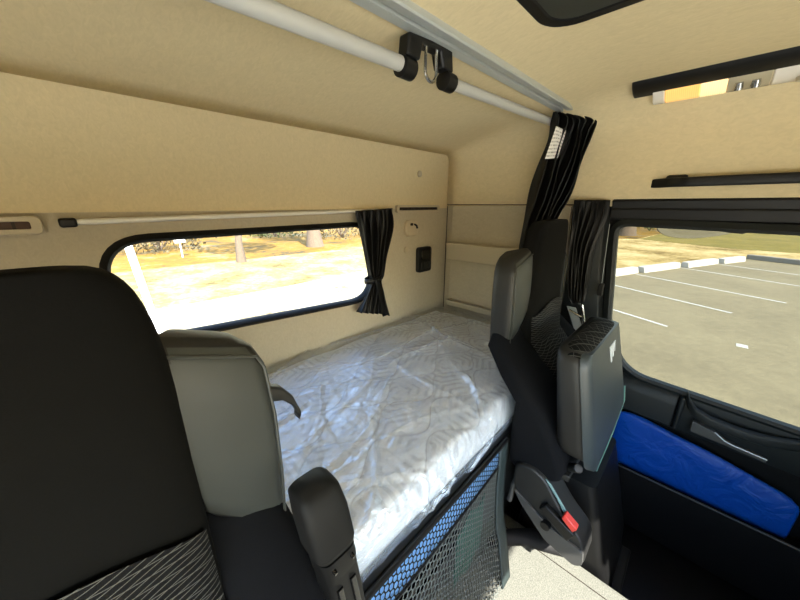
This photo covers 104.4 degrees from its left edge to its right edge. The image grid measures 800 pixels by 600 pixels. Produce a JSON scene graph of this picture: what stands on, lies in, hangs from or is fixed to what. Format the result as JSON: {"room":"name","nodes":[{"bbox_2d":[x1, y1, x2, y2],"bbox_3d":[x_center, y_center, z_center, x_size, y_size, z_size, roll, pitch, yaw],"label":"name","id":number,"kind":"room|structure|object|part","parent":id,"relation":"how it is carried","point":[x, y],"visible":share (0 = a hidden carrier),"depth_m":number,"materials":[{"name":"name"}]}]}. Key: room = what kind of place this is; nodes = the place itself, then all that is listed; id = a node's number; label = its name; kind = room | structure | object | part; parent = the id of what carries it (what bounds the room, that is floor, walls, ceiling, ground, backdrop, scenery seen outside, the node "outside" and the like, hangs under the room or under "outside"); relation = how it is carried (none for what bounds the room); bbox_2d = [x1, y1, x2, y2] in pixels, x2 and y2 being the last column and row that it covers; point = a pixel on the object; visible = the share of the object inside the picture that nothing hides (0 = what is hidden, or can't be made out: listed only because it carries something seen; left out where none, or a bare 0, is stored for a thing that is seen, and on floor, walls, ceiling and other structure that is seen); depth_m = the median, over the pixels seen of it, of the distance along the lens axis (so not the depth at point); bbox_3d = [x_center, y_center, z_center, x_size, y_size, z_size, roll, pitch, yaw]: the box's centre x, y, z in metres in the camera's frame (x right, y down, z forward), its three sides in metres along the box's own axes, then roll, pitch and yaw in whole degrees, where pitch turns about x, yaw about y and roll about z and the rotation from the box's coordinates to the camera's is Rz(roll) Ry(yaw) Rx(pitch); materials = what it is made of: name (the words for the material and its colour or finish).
{"room":"vehicle interior","nodes":[
{"label":"vehicle interior","id":0,"kind":"room"},
{"bbox_2d":[0,208,447,373],"bbox_3d":[-0.484,0.212,1.327,0.036,1.733,2.245,16,23,42],"label":"wall","id":1,"kind":"structure","parent":0,"point":[410,294],"depth_m":1.29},
{"bbox_2d":[0,216,43,234],"bbox_3d":[-0.939,-0.158,0.672,0.020,0.040,0.220,16,23,42],"label":"air vent","id":2,"kind":"object","parent":1,"relation":"in","point":[9,225],"visible":1,"depth_m":0.72,"materials":[{"name":"beige plastic"}]},
{"bbox_2d":[58,209,373,331],"bbox_3d":[-0.483,-0.112,1.185,0.061,0.448,1.044,16,23,42],"label":"window","id":3,"kind":"structure","parent":1,"relation":"in","point":[107,258],"depth_m":1.06,"materials":[{"name":"black rubber"}]},
{"bbox_3d":[-0.473,-0.306,1.115,0.032,0.037,1.044,16,23,42],"label":"curtain rail","id":4,"kind":"part","parent":3,"relation":"part of","materials":[{"name":"white metal"}]},
{"bbox_2d":[355,208,393,316],"bbox_3d":[-0.116,-0.163,1.483,0.079,0.530,0.239,16,23,42],"label":"window curtain","id":5,"kind":"object","parent":3,"relation":"hanging from","point":[376,226],"visible":1,"depth_m":1.46,"materials":[{"name":"black fabric"}]},
{"bbox_2d":[0,72,448,212],"bbox_3d":[-0.484,-0.470,1.084,0.013,0.299,2.198,16,23,42],"label":"trim","id":6,"kind":"structure","parent":1,"relation":"attached to","point":[65,148],"depth_m":0.90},
{"bbox_2d":[404,220,417,236],"bbox_3d":[0.069,-0.388,1.681,0.045,0.085,0.095,16,23,42],"label":"wall socket","id":7,"kind":"object","parent":1,"relation":"attached to","point":[410,226],"visible":1,"depth_m":1.67,"materials":[{"name":"beige plastic"}]},
{"bbox_2d":[395,205,439,212],"bbox_3d":[0.101,-0.497,1.687,0.020,0.038,0.351,16,23,42],"label":"air vent","id":8,"kind":"object","parent":1,"relation":"in","point":[398,208],"visible":1,"depth_m":1.66,"materials":[{"name":"beige plastic"}]},
{"bbox_2d":[416,246,431,272],"bbox_3d":[0.141,-0.238,1.814,0.031,0.144,0.117,16,23,42],"label":"control panel","id":9,"kind":"object","parent":1,"relation":"attached to","point":[423,254],"visible":1,"depth_m":1.79,"materials":[{"name":"black plastic"}]},
{"bbox_2d":[443,206,447,306],"bbox_3d":[-0.478,-0.170,1.175,0.007,0.933,2.205,16,23,42],"label":"trim","id":10,"kind":"structure","parent":1,"relation":"attached to","point":[447,206],"depth_m":1.96,"materials":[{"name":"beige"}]},
{"bbox_2d":[0,0,799,205],"bbox_3d":[0.291,-0.332,0.347,2.161,0.443,2.239,16,23,42],"label":"ceiling","id":11,"kind":"structure","parent":0,"point":[199,54],"depth_m":0.88,"materials":[{"name":"beige fabric"}]},
{"bbox_2d":[350,0,572,111],"bbox_3d":[0.008,-0.547,0.661,2.049,0.114,0.084,-16,23,-42],"label":"track","id":12,"kind":"object","parent":11,"relation":"attached to","point":[407,15],"depth_m":0.73,"materials":[{"name":"silver metal"}]},
{"bbox_2d":[204,0,404,71],"bbox_3d":[-0.302,-0.418,0.391,0.031,0.058,0.880,16,23,42],"label":"curtain rod","id":13,"kind":"object","parent":12,"relation":"attached to","point":[274,13],"visible":1,"depth_m":0.53,"materials":[{"name":"grey metal"}]},
{"bbox_3d":[0.068,-0.564,0.744,0.044,0.096,0.196,16,23,42],"label":"rod bracket","id":14,"kind":"part","parent":12,"relation":"part of","materials":[{"name":"black plastic"}]},
{"bbox_2d":[454,79,550,125],"bbox_3d":[0.408,-0.665,1.079,0.029,0.060,0.822,16,23,42],"label":"curtain rod","id":15,"kind":"object","parent":12,"relation":"attached to","point":[463,88],"visible":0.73,"depth_m":0.97,"materials":[{"name":"grey metal"}]},
{"bbox_2d":[519,111,596,248],"bbox_3d":[0.673,-0.331,1.404,0.247,0.922,0.141,-4,18,-14],"label":"curtain","id":16,"kind":"object","parent":12,"relation":"hanging from","point":[554,179],"visible":0.65,"depth_m":1.30,"materials":[{"name":"black fabric"}]},
{"bbox_2d":[516,0,643,26],"bbox_3d":[0.367,-0.543,0.366,0.580,0.025,0.594,16,23,42],"label":"roof hatch","id":17,"kind":"object","parent":11,"relation":"attached to","point":[549,13],"visible":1,"depth_m":0.66,"materials":[{"name":"black plastic"}]},
{"bbox_2d":[536,0,622,18],"bbox_3d":[0.367,-0.537,0.369,0.562,0.007,0.576,16,23,42],"label":"blind","id":18,"kind":"object","parent":17,"relation":"hanging from","point":[545,9],"depth_m":0.66,"materials":[{"name":"grey"}]},
{"bbox_2d":[632,46,799,104],"bbox_3d":[1.096,-0.673,0.889,0.698,0.089,0.147,16,23,42],"label":"ceiling lamp","id":19,"kind":"object","parent":11,"relation":"attached to","point":[780,66],"visible":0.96,"depth_m":0.95,"materials":[{"name":"black plastic"}]},
{"bbox_3d":[1.228,-0.636,0.810,0.333,0.050,0.087,16,23,42],"label":"white trim","id":20,"kind":"part","parent":19,"relation":"part of","materials":[{"name":"beige plastic"}]},
{"bbox_2d":[651,172,799,187],"bbox_3d":[1.205,-0.387,0.973,0.662,0.043,0.073,16,23,42],"label":"handle","id":21,"kind":"object","parent":11,"relation":"attached to","point":[684,180],"visible":1,"depth_m":1.03,"materials":[{"name":"black plastic"}]},
{"bbox_2d":[444,206,572,323],"bbox_3d":[0.552,0.157,1.885,0.756,1.512,0.031,16,23,42],"label":"wall","id":22,"kind":"structure","parent":0,"point":[446,310],"depth_m":1.94,"materials":[{"name":"beige plastic"}]},
{"bbox_2d":[446,298,490,315],"bbox_3d":[0.524,0.069,1.788,0.595,0.038,0.058,16,23,42],"label":"pocket","id":23,"kind":"object","parent":22,"relation":"attached to","point":[450,301],"visible":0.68,"depth_m":1.86,"materials":[{"name":"beige plastic"}]},
{"bbox_2d":[446,242,515,264],"bbox_3d":[0.517,-0.244,1.699,0.613,0.101,0.058,16,23,42],"label":"pocket","id":24,"kind":"object","parent":22,"relation":"attached to","point":[490,255],"visible":0.62,"depth_m":1.75,"materials":[{"name":"beige fabric"}]},
{"bbox_2d":[447,206,571,321],"bbox_3d":[0.551,-0.184,1.733,0.659,0.660,0.014,16,23,42],"label":"trim","id":25,"kind":"structure","parent":22,"relation":"attached to","point":[471,283],"depth_m":1.80,"materials":[{"name":"beige plastic"}]},
{"bbox_2d":[447,204,573,204],"bbox_3d":[0.540,-0.501,1.633,0.706,0.005,0.006,16,23,42],"label":"trim","id":26,"kind":"structure","parent":22,"relation":"attached to","point":[447,204],"depth_m":1.68,"materials":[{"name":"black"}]},
{"bbox_2d":[560,197,799,599],"bbox_3d":[1.287,0.409,1.106,1.440,1.485,0.170,16,23,42],"label":"door","id":27,"kind":"structure","parent":22,"relation":"in","point":[764,565],"depth_m":1.20,"materials":[{"name":"black plastic"}]},
{"bbox_2d":[567,303,585,329],"bbox_3d":[0.836,0.122,1.470,0.112,0.236,0.020,16,23,42],"label":"belt","id":28,"kind":"object","parent":27,"relation":"attached to","point":[574,316],"visible":0.66,"depth_m":1.47,"materials":[{"name":"grey"}]},
{"bbox_3d":[0.895,-0.034,1.415,0.282,0.765,0.034,16,23,42],"label":"pillar trim","id":29,"kind":"part","parent":27,"relation":"part of","materials":[{"name":"black plastic"}]},
{"bbox_2d":[567,200,609,303],"bbox_3d":[0.812,-0.201,1.387,0.141,0.471,0.047,16,23,42],"label":"curtain","id":30,"kind":"object","parent":27,"relation":"hanging from","point":[589,217],"visible":1,"depth_m":1.37,"materials":[{"name":"black fabric"}]},
{"bbox_2d":[597,224,609,295],"bbox_3d":[0.883,-0.168,1.332,0.028,0.306,0.028,16,23,42],"label":"blind cord","id":31,"kind":"object","parent":27,"relation":"hanging from","point":[601,285],"visible":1,"depth_m":1.35,"materials":[{"name":"black fabric"}]},
{"bbox_3d":[0.883,-0.192,1.332,0.003,0.261,0.025,-1,17,-4],"label":"cord","id":32,"kind":"part","parent":31,"relation":"part of","materials":[{"name":"grey plastic"}]},
{"bbox_3d":[0.973,0.409,1.463,0.495,0.193,0.045,16,23,42],"label":"panel","id":33,"kind":"part","parent":27,"relation":"part of","materials":[{"name":"black plastic"}]},
{"bbox_3d":[1.156,0.466,1.285,0.018,0.147,0.031,16,23,42],"label":"handle","id":34,"kind":"part","parent":27,"relation":"part of","materials":[{"name":"black plastic"}]},
{"bbox_2d":[657,228,744,237],"bbox_3d":[1.315,-0.360,1.260,0.366,0.246,0.358,-6,18,-18],"label":"mirror","id":35,"kind":"object","parent":27,"relation":"attached to","point":[676,233],"visible":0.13,"depth_m":1.39,"materials":[{"name":"black plastic"}]},
{"bbox_2d":[612,411,798,538],"bbox_3d":[1.192,0.681,1.269,0.565,0.272,0.039,16,23,42],"label":"insert","id":36,"kind":"object","parent":27,"relation":"in","point":[643,446],"visible":0.85,"depth_m":1.24,"materials":[{"name":"blue"}]},
{"bbox_3d":[1.260,0.539,1.194,0.212,0.069,0.029,16,23,42],"label":"latch lever","id":37,"kind":"part","parent":27,"relation":"part of","materials":[{"name":"grey plastic"}]},
{"bbox_3d":[1.484,0.577,1.013,0.895,0.215,0.022,16,23,42],"label":"panel","id":38,"kind":"part","parent":27,"relation":"part of","materials":[{"name":"black plastic"}]},
{"bbox_3d":[1.277,0.456,1.140,0.346,0.108,0.077,16,23,42],"label":"pull handle","id":39,"kind":"part","parent":27,"relation":"part of","materials":[{"name":"black plastic"}]},
{"bbox_2d":[512,505,758,599],"bbox_3d":[0.291,1.278,0.867,2.196,0.036,2.245,16,23,42],"label":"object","id":40,"kind":"structure","parent":0,"point":[654,571],"depth_m":1.27,"materials":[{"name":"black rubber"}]},
{"bbox_2d":[0,265,364,599],"bbox_3d":[-0.152,0.714,0.245,0.739,1.408,0.626,16,23,42],"label":"seat","id":41,"kind":"object","parent":40,"relation":"on","point":[137,462],"visible":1,"depth_m":0.32,"materials":[{"name":"grey fabric"}]},
{"bbox_3d":[-0.296,0.423,0.273,0.362,0.868,0.310,16,23,42],"label":"backrest","id":42,"kind":"part","parent":41,"relation":"part of","materials":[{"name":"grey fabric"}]},
{"bbox_3d":[-0.256,0.537,0.267,0.262,0.490,0.292,16,23,42],"label":"patterned panel","id":43,"kind":"part","parent":41,"relation":"part of","materials":[{"name":"fabric"}]},
{"bbox_3d":[-0.195,0.169,0.517,0.022,0.087,0.049,16,23,42],"label":"release lever","id":44,"kind":"part","parent":41,"relation":"part of","materials":[{"name":"black plastic"}]},
{"bbox_3d":[-0.112,0.306,0.448,0.075,0.103,0.070,16,23,42],"label":"armrest","id":45,"kind":"part","parent":41,"relation":"part of","materials":[{"name":"black plastic"}]},
{"bbox_3d":[-0.085,0.535,0.519,0.066,0.293,0.081,16,23,42],"label":"armrest","id":46,"kind":"part","parent":41,"relation":"part of","materials":[{"name":"black plastic"}]},
{"bbox_2d":[360,416,520,599],"bbox_3d":[-0.194,0.798,1.177,0.815,0.700,2.192,16,23,42],"label":"bunk","id":47,"kind":"object","parent":40,"relation":"on","point":[388,556],"visible":0.17,"depth_m":0.91,"materials":[{"name":"grey"}]},
{"bbox_2d":[268,311,515,573],"bbox_3d":[-0.204,0.386,1.030,0.828,0.175,2.101,16,23,42],"label":"mattress","id":48,"kind":"object","parent":47,"relation":"on","point":[394,414],"visible":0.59,"depth_m":0.99,"materials":[{"name":"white plastic"}]},
{"bbox_2d":[364,438,509,599],"bbox_3d":[0.147,0.769,0.838,0.108,0.462,0.723,16,23,42],"label":"safety net","id":49,"kind":"object","parent":47,"relation":"hanging from","point":[389,585],"visible":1,"depth_m":0.86,"materials":[{"name":"grey"}]},
{"bbox_2d":[432,512,627,599],"bbox_3d":[0.341,1.219,0.579,1.116,0.245,1.260,16,23,42],"label":"floor mat","id":50,"kind":"object","parent":40,"relation":"on","point":[535,574],"depth_m":1.05,"materials":[{"name":"beige carpet"}]},
{"bbox_2d":[452,493,484,588],"bbox_3d":[0.233,0.808,1.042,0.017,0.246,0.189,16,23,42],"label":"cloth","id":51,"kind":"object","parent":50,"relation":"on","point":[476,509],"visible":0.35,"depth_m":1.03,"materials":[{"name":"teal"}]},
{"bbox_2d":[487,219,630,593],"bbox_3d":[0.645,0.429,1.175,0.555,1.408,0.747,16,23,42],"label":"passenger seat","id":52,"kind":"object","parent":40,"relation":"on","point":[565,383],"visible":1,"depth_m":1.05,"materials":[{"name":"grey fabric"}]},
{"bbox_3d":[0.679,0.250,1.205,0.262,0.490,0.292,16,23,42],"label":"patterned panel","id":53,"kind":"part","parent":52,"relation":"part of","materials":[{"name":"fabric"}]},
{"bbox_3d":[0.639,0.136,1.210,0.362,0.868,0.310,16,23,42],"label":"backrest","id":54,"kind":"part","parent":52,"relation":"part of","materials":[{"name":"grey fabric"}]},
{"bbox_2d":[557,317,612,460],"bbox_3d":[0.657,0.280,1.068,0.140,0.347,0.436,16,23,42],"label":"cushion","id":55,"kind":"object","parent":52,"relation":"on","point":[585,358],"depth_m":0.93,"materials":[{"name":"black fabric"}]},
{"bbox_3d":[0.847,1.127,1.223,0.045,0.045,0.369,16,23,42],"label":"foot rail","id":56,"kind":"part","parent":52,"relation":"part of","materials":[{"name":"black plastic"}]},
{"label":"outside","id":57,"kind":"structure","parent":0,"visible":0},
{"bbox_2d":[616,234,799,268],"bbox_3d":[-0.276,-2.616,19.164,135.000,0.252,135.000,16,23,42],"label":"ground","id":58,"kind":"structure","parent":57,"point":[631,252],"depth_m":19.98,"materials":[{"name":"soil"}]},
{"bbox_2d":[174,239,184,256],"bbox_3d":[-12.931,-3.152,18.272,0.094,1.440,0.540,16,23,42],"label":"sign post","id":59,"kind":"object","parent":58,"relation":"on","point":[175,241],"visible":0.44,"depth_m":18.23,"materials":[{"name":"white metal"}]},
{"bbox_3d":[-12.907,-3.597,18.111,0.027,0.495,0.540,16,23,42],"label":"sign plate","id":60,"kind":"part","parent":59,"relation":"part of","materials":[{"name":"white metal"}]},
{"bbox_2d":[306,230,323,247],"bbox_3d":[-6.147,-9.391,21.696,7.301,11.340,7.005,16,23,42],"label":"tree","id":61,"kind":"object","parent":58,"relation":"on","point":[314,239],"visible":0.02,"depth_m":22.68,"materials":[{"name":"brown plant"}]},
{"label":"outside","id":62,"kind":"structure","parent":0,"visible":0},
{"bbox_2d":[113,248,366,309],"bbox_3d":[-14.291,0.277,9.295,47.039,0.018,9.895,-16,23,-42],"label":"dry grass","id":63,"kind":"structure","parent":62,"point":[167,287],"depth_m":13.90,"materials":[{"name":"yellow plant"}]},
{"bbox_2d":[235,235,246,262],"bbox_3d":[-8.358,-6.029,15.771,5.350,8.334,5.348,16,23,42],"label":"tree","id":64,"kind":"object","parent":63,"relation":"on","point":[240,254],"visible":0.02,"depth_m":16.59,"materials":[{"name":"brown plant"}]},
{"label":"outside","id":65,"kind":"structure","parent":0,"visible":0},
{"bbox_2d":[642,233,799,252],"bbox_3d":[57.326,-3.988,23.209,58.320,0.020,48.600,16,23,42],"label":"grass","id":66,"kind":"structure","parent":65,"point":[747,241],"depth_m":26.45,"materials":[{"name":"yellow plant"}]},
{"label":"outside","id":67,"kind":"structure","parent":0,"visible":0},
{"bbox_2d":[111,227,660,272],"bbox_3d":[-10.234,-11.087,46.374,81.000,0.020,108.000,16,23,42],"label":"grass","id":68,"kind":"structure","parent":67,"point":[219,249],"depth_m":21.69,"materials":[{"name":"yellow plant"}]},
{"bbox_2d":[121,238,205,253],"bbox_3d":[-16.535,-4.374,21.020,5.321,2.094,5.306,16,23,42],"label":"shrub","id":69,"kind":"object","parent":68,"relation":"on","point":[156,244],"visible":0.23,"depth_m":20.71,"materials":[{"name":"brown plant"}]},
{"bbox_2d":[250,231,302,237],"bbox_3d":[-12.215,-7.604,30.044,5.342,2.969,5.384,16,23,42],"label":"shrub","id":70,"kind":"object","parent":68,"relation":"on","point":[274,234],"visible":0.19,"depth_m":29.06,"materials":[{"name":"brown plant"}]},
{"bbox_2d":[320,227,359,238],"bbox_3d":[-5.603,-7.296,29.202,6.199,2.882,6.242,16,23,42],"label":"shrub","id":71,"kind":"object","parent":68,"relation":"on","point":[340,231],"visible":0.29,"depth_m":28.24,"materials":[{"name":"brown plant"}]},
{"bbox_2d":[619,227,636,235],"bbox_3d":[23.103,-12.460,29.828,7.902,12.436,7.868,16,23,42],"label":"tree","id":72,"kind":"object","parent":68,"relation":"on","point":[625,231],"visible":0.02,"depth_m":30.88,"materials":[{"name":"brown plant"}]},
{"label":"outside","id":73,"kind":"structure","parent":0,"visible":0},
{"bbox_2d":[155,269,366,331],"bbox_3d":[-11.007,2.298,2.701,6.750,0.016,41.400,16,23,42],"label":"ground","id":74,"kind":"structure","parent":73,"point":[347,286],"depth_m":9.81,"materials":[{"name":"white"}]},
{"bbox_2d":[125,245,162,333],"bbox_3d":[-3.037,0.207,3.819,0.076,3.312,0.332,16,23,42],"label":"pole","id":75,"kind":"object","parent":74,"relation":"on","point":[130,252],"visible":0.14,"depth_m":3.66,"materials":[{"name":"white metal"}]},
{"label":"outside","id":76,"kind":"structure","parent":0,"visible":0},
{"bbox_2d":[612,259,799,426],"bbox_3d":[13.662,4.949,-5.977,42.416,0.032,44.762,16,23,42],"label":"parking lot","id":77,"kind":"structure","parent":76,"point":[729,333],"depth_m":7.61,"materials":[{"name":"grey asphalt"}]},
{"bbox_2d":[615,266,637,276],"bbox_3d":[9.597,-1.230,13.689,2.599,0.270,0.384,-8,19,-24],"label":"wheel stop","id":78,"kind":"object","parent":77,"relation":"on","point":[626,270],"visible":0.51,"depth_m":13.77,"materials":[{"name":"concrete"}]},
{"bbox_2d":[638,262,679,272],"bbox_3d":[12.381,-1.569,14.797,2.927,0.270,0.384,-7,19,-23],"label":"wheel stop","id":79,"kind":"object","parent":77,"relation":"on","point":[671,265],"visible":0.89,"depth_m":14.53,"materials":[{"name":"concrete"}]},
{"bbox_2d":[680,258,718,267],"bbox_3d":[15.394,-1.906,15.895,2.785,0.270,0.384,-7,18,-22],"label":"wheel stop","id":80,"kind":"object","parent":77,"relation":"on","point":[712,261],"visible":0.94,"depth_m":15.62,"materials":[{"name":"concrete"}]},
{"bbox_2d":[718,256,745,263],"bbox_3d":[17.954,-2.180,16.789,2.071,0.270,0.384,-7,18,-21],"label":"wheel stop","id":81,"kind":"object","parent":77,"relation":"on","point":[735,259],"visible":0.89,"depth_m":16.58,"materials":[{"name":"concrete"}]},
{"bbox_2d":[746,254,799,264],"bbox_3d":[24.253,0.697,7.431,0.356,0.252,23.400,-6,18,-20],"label":"kerb","id":82,"kind":"object","parent":77,"relation":"on","point":[750,256],"visible":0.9,"depth_m":16.81,"materials":[{"name":"grey concrete"}]}
]}

